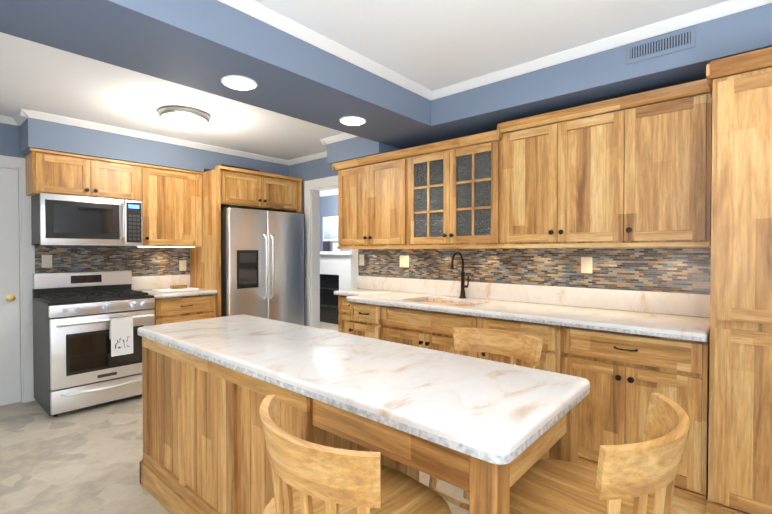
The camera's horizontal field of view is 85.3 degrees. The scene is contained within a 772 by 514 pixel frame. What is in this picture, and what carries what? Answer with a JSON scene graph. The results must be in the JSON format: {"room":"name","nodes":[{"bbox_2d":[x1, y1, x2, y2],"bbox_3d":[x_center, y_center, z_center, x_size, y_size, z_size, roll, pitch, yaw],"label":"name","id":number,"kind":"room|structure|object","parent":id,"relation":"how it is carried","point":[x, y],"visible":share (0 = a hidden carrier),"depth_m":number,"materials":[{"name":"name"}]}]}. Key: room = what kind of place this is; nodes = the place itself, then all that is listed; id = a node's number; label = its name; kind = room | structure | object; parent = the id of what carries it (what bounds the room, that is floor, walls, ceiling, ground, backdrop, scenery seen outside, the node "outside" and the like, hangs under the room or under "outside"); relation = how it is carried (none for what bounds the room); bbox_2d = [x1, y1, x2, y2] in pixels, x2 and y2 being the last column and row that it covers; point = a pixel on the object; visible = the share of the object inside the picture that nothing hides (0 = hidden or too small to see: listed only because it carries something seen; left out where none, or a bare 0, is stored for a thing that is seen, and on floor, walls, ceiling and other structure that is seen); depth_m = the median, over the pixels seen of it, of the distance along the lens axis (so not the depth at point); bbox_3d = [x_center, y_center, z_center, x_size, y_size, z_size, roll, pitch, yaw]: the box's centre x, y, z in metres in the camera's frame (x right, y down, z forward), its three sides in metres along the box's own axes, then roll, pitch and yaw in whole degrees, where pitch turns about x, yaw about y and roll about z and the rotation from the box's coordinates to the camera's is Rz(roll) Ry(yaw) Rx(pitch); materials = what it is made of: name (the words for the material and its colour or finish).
{"room":"kitchen","nodes":[
{"label":"kitchen","id":0,"kind":"room"},
{"bbox_2d":[0,123,186,289],"bbox_3d":[-3.673,-0.074,3.136,0.120,2.700,6.720,1,1,41],"label":"wall","id":1,"kind":"structure","parent":0,"point":[9,139],"depth_m":3.58,"materials":[{"name":"blue paint"}]},
{"bbox_2d":[0,168,20,405],"bbox_3d":[-3.408,0.257,3.348,0.106,2.017,0.730,1,1,41],"label":"door","id":2,"kind":"structure","parent":1,"relation":"in","point":[10,380],"depth_m":3.58,"materials":[{"name":"white wood"}]},
{"bbox_2d":[0,155,35,402],"bbox_3d":[-3.449,0.210,3.383,0.138,2.125,0.930,1,1,41],"label":"door frame","id":3,"kind":"structure","parent":1,"relation":"attached to","point":[26,259],"depth_m":3.64,"materials":[{"name":"white wood"}]},
{"bbox_2d":[35,246,189,275],"bbox_3d":[-2.673,0.113,4.184,0.010,0.436,1.410,1,1,41],"label":"wall tiles","id":4,"kind":"structure","parent":1,"relation":"attached to","point":[146,261],"depth_m":4.15,"materials":[{"name":"multicoloured tile"}]},
{"bbox_2d":[42,255,51,267],"bbox_3d":[-3.036,0.037,3.750,0.008,0.115,0.075,1,1,41],"label":"outlet","id":5,"kind":"object","parent":4,"relation":"attached to","point":[46,261],"depth_m":3.75,"materials":[{"name":"beige plastic"}]},
{"bbox_2d":[179,260,185,270],"bbox_3d":[-2.254,0.095,4.647,0.008,0.115,0.075,1,1,41],"label":"outlet","id":6,"kind":"object","parent":4,"relation":"attached to","point":[182,263],"depth_m":4.64,"materials":[{"name":"beige plastic"}]},
{"bbox_2d":[25,148,202,247],"bbox_3d":[-2.544,-0.496,4.051,0.361,0.802,1.423,1,1,41],"label":"upper cabinet","id":7,"kind":"object","parent":1,"relation":"attached to","point":[170,199],"visible":1,"depth_m":4.05,"materials":[{"name":"brown wood"}]},
{"bbox_2d":[31,193,142,245],"bbox_3d":[-2.696,-0.317,3.813,0.433,0.423,0.760,1,1,41],"label":"microwave","id":8,"kind":"object","parent":7,"relation":"attached to","point":[59,219],"visible":1,"depth_m":3.65,"materials":[{"name":"grey metal"}]},
{"bbox_2d":[20,117,288,175],"bbox_3d":[-2.193,-1.050,4.452,0.360,0.285,2.530,1,1,41],"label":"wall","id":9,"kind":"structure","parent":0,"point":[49,135],"depth_m":3.90,"materials":[{"name":"blue paint"}]},
{"bbox_2d":[0,32,344,159],"bbox_3d":[-2.827,-1.262,2.301,2.230,0.200,6.600,1,1,41],"label":"ceiling","id":10,"kind":"structure","parent":0,"point":[35,76],"depth_m":3.21,"materials":[{"name":"white paint"}]},
{"bbox_2d":[158,106,209,131],"bbox_3d":[-1.657,-1.104,3.446,0.388,0.148,0.388,1,1,41],"label":"flush-mount light","id":11,"kind":"object","parent":10,"relation":"attached to","point":[184,119],"visible":0.98,"depth_m":3.33,"materials":[{"name":"white glass"}]},
{"bbox_2d":[0,0,459,148],"bbox_3d":[-1.747,-1.174,1.360,0.635,0.350,6.600,1,1,41],"label":"soffit","id":12,"kind":"structure","parent":0,"point":[205,45],"depth_m":2.19,"materials":[{"name":"blue paint"}]},
{"bbox_2d":[221,75,257,89],"bbox_3d":[-0.851,-1.003,2.432,0.204,0.022,0.204,1,1,41],"label":"recessed light","id":13,"kind":"object","parent":12,"relation":"attached to","point":[237,82],"visible":0.98,"depth_m":2.40,"materials":[{"name":"white"}]},
{"bbox_2d":[339,116,365,125],"bbox_3d":[-0.248,-1.012,3.138,0.204,0.022,0.204,1,1,41],"label":"recessed light","id":14,"kind":"object","parent":12,"relation":"attached to","point":[352,120],"visible":0.98,"depth_m":3.10,"materials":[{"name":"white"}]},
{"bbox_2d":[320,195,350,250],"bbox_3d":[-0.180,-0.130,7.122,6.740,2.700,0.120,1,1,41],"label":"wall","id":15,"kind":"structure","parent":0,"point":[328,206],"depth_m":7.80,"materials":[{"name":"blue paint"}]},
{"bbox_2d":[320,189,337,196],"bbox_3d":[-0.229,-1.179,7.051,6.500,0.100,0.030,1,1,41],"label":"trim","id":16,"kind":"structure","parent":15,"relation":"attached to","point":[329,192],"depth_m":7.76,"materials":[{"name":"white paint"}]},
{"bbox_2d":[323,216,337,240],"bbox_3d":[-0.991,-0.519,7.723,0.520,0.460,0.027,1,1,41],"label":"framed picture","id":17,"kind":"object","parent":15,"relation":"attached to","point":[330,228],"visible":0.71,"depth_m":7.74,"materials":[{"name":"white"}]},
{"bbox_2d":[0,322,707,513],"bbox_3d":[-0.807,1.332,2.698,11.600,0.100,9.800,1,1,41],"label":"floor","id":18,"kind":"structure","parent":0,"point":[86,460],"depth_m":2.62,"materials":[{"name":"tile"}]},
{"bbox_2d":[32,270,154,416],"bbox_3d":[-2.569,0.706,3.717,0.733,1.125,0.764,1,1,41],"label":"stove","id":19,"kind":"object","parent":18,"relation":"on","point":[87,345],"visible":0.94,"depth_m":3.50,"materials":[{"name":"grey metal"}]},
{"bbox_2d":[132,274,216,324],"bbox_3d":[-2.165,0.731,4.281,0.653,1.058,0.606,1,1,41],"label":"base cabinet","id":20,"kind":"object","parent":18,"relation":"on","point":[181,306],"visible":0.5,"depth_m":4.16,"materials":[{"name":"brown wood"}]},
{"bbox_2d":[153,284,197,291],"bbox_3d":[-2.148,0.314,4.280,0.240,0.052,0.360,1,1,41],"label":"tray","id":21,"kind":"object","parent":20,"relation":"on","point":[183,287],"visible":1,"depth_m":4.24,"materials":[{"name":"white"}]},
{"bbox_2d":[190,165,302,316],"bbox_3d":[-1.609,0.154,4.896,0.671,2.195,1.058,1,1,41],"label":"surround","id":22,"kind":"object","parent":18,"relation":"on","point":[224,186],"visible":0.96,"depth_m":4.50,"materials":[{"name":"brown wood"}]},
{"bbox_2d":[221,164,258,171],"bbox_3d":[-1.605,-0.966,4.630,0.015,0.048,0.450,1,1,41],"label":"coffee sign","id":23,"kind":"object","parent":22,"relation":"on","point":[239,167],"visible":0.36,"depth_m":4.61,"materials":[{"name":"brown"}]},
{"bbox_2d":[221,206,303,324],"bbox_3d":[-1.539,0.365,4.837,0.806,1.775,0.950,1,1,41],"label":"fridge","id":24,"kind":"object","parent":18,"relation":"on","point":[262,263],"visible":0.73,"depth_m":4.54,"materials":[{"name":"grey metal"}]},
{"bbox_2d":[320,241,350,323],"bbox_3d":[-1.100,0.462,7.673,1.820,1.500,0.267,1,1,41],"label":"fireplace","id":25,"kind":"object","parent":18,"relation":"on","point":[335,269],"visible":0.42,"depth_m":7.56,"materials":[{"name":"white paint"}]},
{"bbox_2d":[338,296,345,332],"bbox_3d":[-0.213,0.821,4.205,0.463,0.880,0.330,1,1,41],"label":"base cabinet","id":26,"kind":"object","parent":18,"relation":"on","point":[341,299],"depth_m":4.19,"materials":[{"name":"brown wood"}]},
{"bbox_2d":[259,395,451,513],"bbox_3d":[-0.080,0.849,1.092,0.457,0.917,0.482,-1,1,-42],"label":"chair","id":27,"kind":"object","parent":18,"relation":"on","point":[310,477],"visible":1,"depth_m":0.91,"materials":[{"name":"brown wood"}]},
{"bbox_2d":[138,334,577,513],"bbox_3d":[-0.368,0.869,1.904,2.174,0.849,0.648,1,1,41],"label":"kitchen island","id":28,"kind":"object","parent":18,"relation":"on","point":[205,449],"depth_m":1.69,"materials":[{"name":"brown wood"}]},
{"bbox_2d":[137,314,589,469],"bbox_3d":[-0.359,0.457,1.891,2.220,0.106,0.670,1,1,41],"label":"island countertop","id":29,"kind":"structure","parent":28,"relation":"on","point":[498,410],"depth_m":1.41,"materials":[{"name":"white stone"}]},
{"bbox_2d":[346,300,381,339],"bbox_3d":[0.017,0.826,3.814,0.395,0.880,0.617,1,1,41],"label":"base cabinet","id":30,"kind":"object","parent":18,"relation":"on","point":[365,320],"depth_m":3.58,"materials":[{"name":"brown wood"}]},
{"bbox_2d":[382,304,477,357],"bbox_3d":[0.501,0.832,3.391,0.890,0.880,0.617,1,1,41],"label":"base cabinet","id":31,"kind":"object","parent":18,"relation":"on","point":[408,326],"depth_m":3.17,"materials":[{"name":"brown wood"}]},
{"bbox_2d":[428,328,542,510],"bbox_3d":[0.451,0.836,1.973,0.482,0.917,0.457,1,1,41],"label":"chair","id":32,"kind":"object","parent":18,"relation":"on","point":[524,348],"visible":0.17,"depth_m":2.10,"materials":[{"name":"brown wood"}]},
{"bbox_2d":[478,316,561,458],"bbox_3d":[1.038,0.839,2.923,0.535,0.880,0.617,1,1,41],"label":"base cabinet","id":33,"kind":"object","parent":18,"relation":"on","point":[550,360],"depth_m":2.59,"materials":[{"name":"brown wood"}]},
{"bbox_2d":[510,393,689,513],"bbox_3d":[0.523,0.848,1.118,0.457,0.917,0.482,1,1,44],"label":"chair","id":34,"kind":"object","parent":18,"relation":"on","point":[636,478],"visible":0.9,"depth_m":1.06,"materials":[{"name":"brown wood"}]},
{"bbox_2d":[562,328,709,513],"bbox_3d":[1.506,0.845,2.514,0.707,0.880,0.617,1,1,41],"label":"base cabinet","id":35,"kind":"object","parent":18,"relation":"on","point":[627,361],"depth_m":2.24,"materials":[{"name":"brown wood"}]},
{"bbox_2d":[334,288,709,343],"bbox_3d":[0.628,0.374,3.255,3.012,0.040,0.644,1,1,41],"label":"countertop","id":36,"kind":"structure","parent":35,"relation":"on","point":[602,319],"depth_m":2.69,"materials":[{"name":"white stone"}]},
{"bbox_2d":[426,300,461,303],"bbox_3d":[0.477,0.477,3.367,0.664,0.192,0.429,1,1,41],"label":"sink","id":37,"kind":"object","parent":36,"relation":"in","point":[427,301],"depth_m":3.57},
{"bbox_2d":[450,252,469,299],"bbox_3d":[0.616,0.154,3.493,0.097,0.394,0.215,1,1,41],"label":"faucet","id":38,"kind":"object","parent":36,"relation":"on","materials":[{"name":"black metal"}]},
{"bbox_2d":[706,47,771,513],"bbox_3d":[2.034,0.190,1.982,0.798,2.205,0.711,1,1,41],"label":"pantry","id":39,"kind":"object","parent":18,"relation":"on","point":[740,431],"visible":1,"depth_m":1.93,"materials":[{"name":"brown wood"}]},
{"bbox_2d":[327,136,401,167],"bbox_3d":[-0.208,-1.066,4.149,0.710,0.245,0.375,1,1,41],"label":"soffit","id":40,"kind":"structure","parent":0,"point":[351,149],"depth_m":3.99,"materials":[{"name":"blue paint"}]},
{"bbox_2d":[253,0,728,90],"bbox_3d":[0.346,-1.279,-0.781,5.335,0.120,6.130,1,1,41],"label":"ceiling","id":41,"kind":"structure","parent":0,"point":[432,45],"depth_m":2.29,"materials":[{"name":"white paint"}]},
{"bbox_2d":[289,92,709,325],"bbox_3d":[0.388,-0.086,3.971,11.500,2.700,0.120,1,1,41],"label":"wall","id":42,"kind":"structure","parent":0,"point":[314,169],"depth_m":4.94,"materials":[{"name":"blue"}]},
{"bbox_2d":[304,175,358,327],"bbox_3d":[-0.597,0.170,4.823,0.910,2.165,0.138,1,1,41],"label":"trim","id":43,"kind":"structure","parent":42,"relation":"attached to","point":[313,188],"depth_m":5.02,"materials":[{"name":"white wood"}]},
{"bbox_2d":[332,78,711,248],"bbox_3d":[0.709,-0.514,3.344,3.000,0.895,0.386,1,1,41],"label":"upper cabinet","id":44,"kind":"object","parent":42,"relation":"attached to","point":[637,177],"visible":1,"depth_m":2.78,"materials":[{"name":"brown wood"}]},
{"bbox_2d":[358,276,709,315],"bbox_3d":[0.834,0.281,3.489,3.012,0.137,0.020,1,1,41],"label":"backsplash","id":45,"kind":"structure","parent":42,"relation":"attached to","point":[678,304],"depth_m":3.07,"materials":[{"name":"white stone"}]},
{"bbox_2d":[358,243,710,293],"bbox_3d":[0.839,0.058,3.492,3.012,0.305,0.010,1,1,41],"label":"wall tiles","id":46,"kind":"structure","parent":42,"relation":"attached to","point":[683,270],"depth_m":3.09,"materials":[{"name":"multicoloured tile"}]},
{"bbox_2d":[359,255,363,265],"bbox_3d":[-0.258,0.032,4.434,0.070,0.115,0.008,1,1,41],"label":"outlet","id":47,"kind":"object","parent":46,"relation":"attached to","point":[361,257],"depth_m":4.43,"materials":[{"name":"beige plastic"}]},
{"bbox_2d":[400,255,408,267],"bbox_3d":[0.175,0.044,4.055,0.115,0.115,0.011,1,1,41],"label":"outlet","id":48,"kind":"object","parent":46,"relation":"attached to","point":[404,260],"depth_m":4.05,"materials":[{"name":"beige plastic"}]},
{"bbox_2d":[581,257,591,273],"bbox_3d":[1.422,0.059,2.968,0.075,0.115,0.008,1,1,41],"label":"outlet","id":49,"kind":"object","parent":46,"relation":"attached to","point":[586,264],"depth_m":2.97,"materials":[{"name":"beige plastic"}]},
{"bbox_2d":[432,3,771,136],"bbox_3d":[2.526,-1.179,1.698,5.310,0.350,0.470,1,1,41],"label":"soffit","id":50,"kind":"structure","parent":0,"point":[604,75],"depth_m":2.54,"materials":[{"name":"blue paint"}]},
{"bbox_2d":[626,26,695,64],"bbox_3d":[1.490,-1.152,2.283,0.320,0.110,0.011,1,1,41],"label":"air vent grille","id":51,"kind":"object","parent":50,"relation":"attached to","point":[671,42],"visible":1,"depth_m":2.27,"materials":[{"name":"blue metal"}]},
{"bbox_3d":[-0.578,-0.035,0.355,8.440,2.700,6.840,1,1,41],"label":"wall","id":52,"kind":"structure","parent":0,"visible":0},
{"bbox_2d":[0,115,23,125],"bbox_3d":[-4.480,-1.134,2.067,0.050,0.050,4.070,1,1,41],"label":"crown molding","id":53,"kind":"structure","parent":52,"relation":"attached to","point":[3,119],"depth_m":3.53,"materials":[{"name":"white"}]},
{"bbox_2d":[16,108,291,164],"bbox_3d":[-2.055,-1.165,4.297,0.050,0.050,2.580,1,1,41],"label":"crown molding","id":54,"kind":"structure","parent":52,"relation":"attached to","point":[22,114],"depth_m":3.94,"materials":[{"name":"white"}]},
{"bbox_2d":[288,151,326,164],"bbox_3d":[-0.783,-1.173,4.865,1.100,0.050,0.050,1,1,41],"label":"crown molding","id":55,"kind":"structure","parent":52,"relation":"attached to","point":[323,154],"depth_m":4.99,"materials":[{"name":"white"}]},
{"bbox_2d":[218,0,431,99],"bbox_3d":[-1.644,-1.218,0.957,0.050,0.050,6.130,1,1,41],"label":"crown molding","id":56,"kind":"structure","parent":52,"relation":"attached to","point":[258,11],"depth_m":2.41,"materials":[{"name":"white"}]},
{"bbox_2d":[320,133,357,144],"bbox_3d":[-0.366,-1.161,4.004,0.760,0.050,0.050,1,1,41],"label":"crown molding","id":57,"kind":"structure","parent":52,"relation":"attached to","point":[344,136],"depth_m":4.10,"materials":[{"name":"white paint"}]},
{"bbox_2d":[432,0,771,99],"bbox_3d":[2.374,-1.226,1.485,5.260,0.050,0.050,1,1,41],"label":"crown molding","id":58,"kind":"structure","parent":52,"relation":"attached to","point":[729,7],"depth_m":2.41,"materials":[{"name":"white"}]}
]}

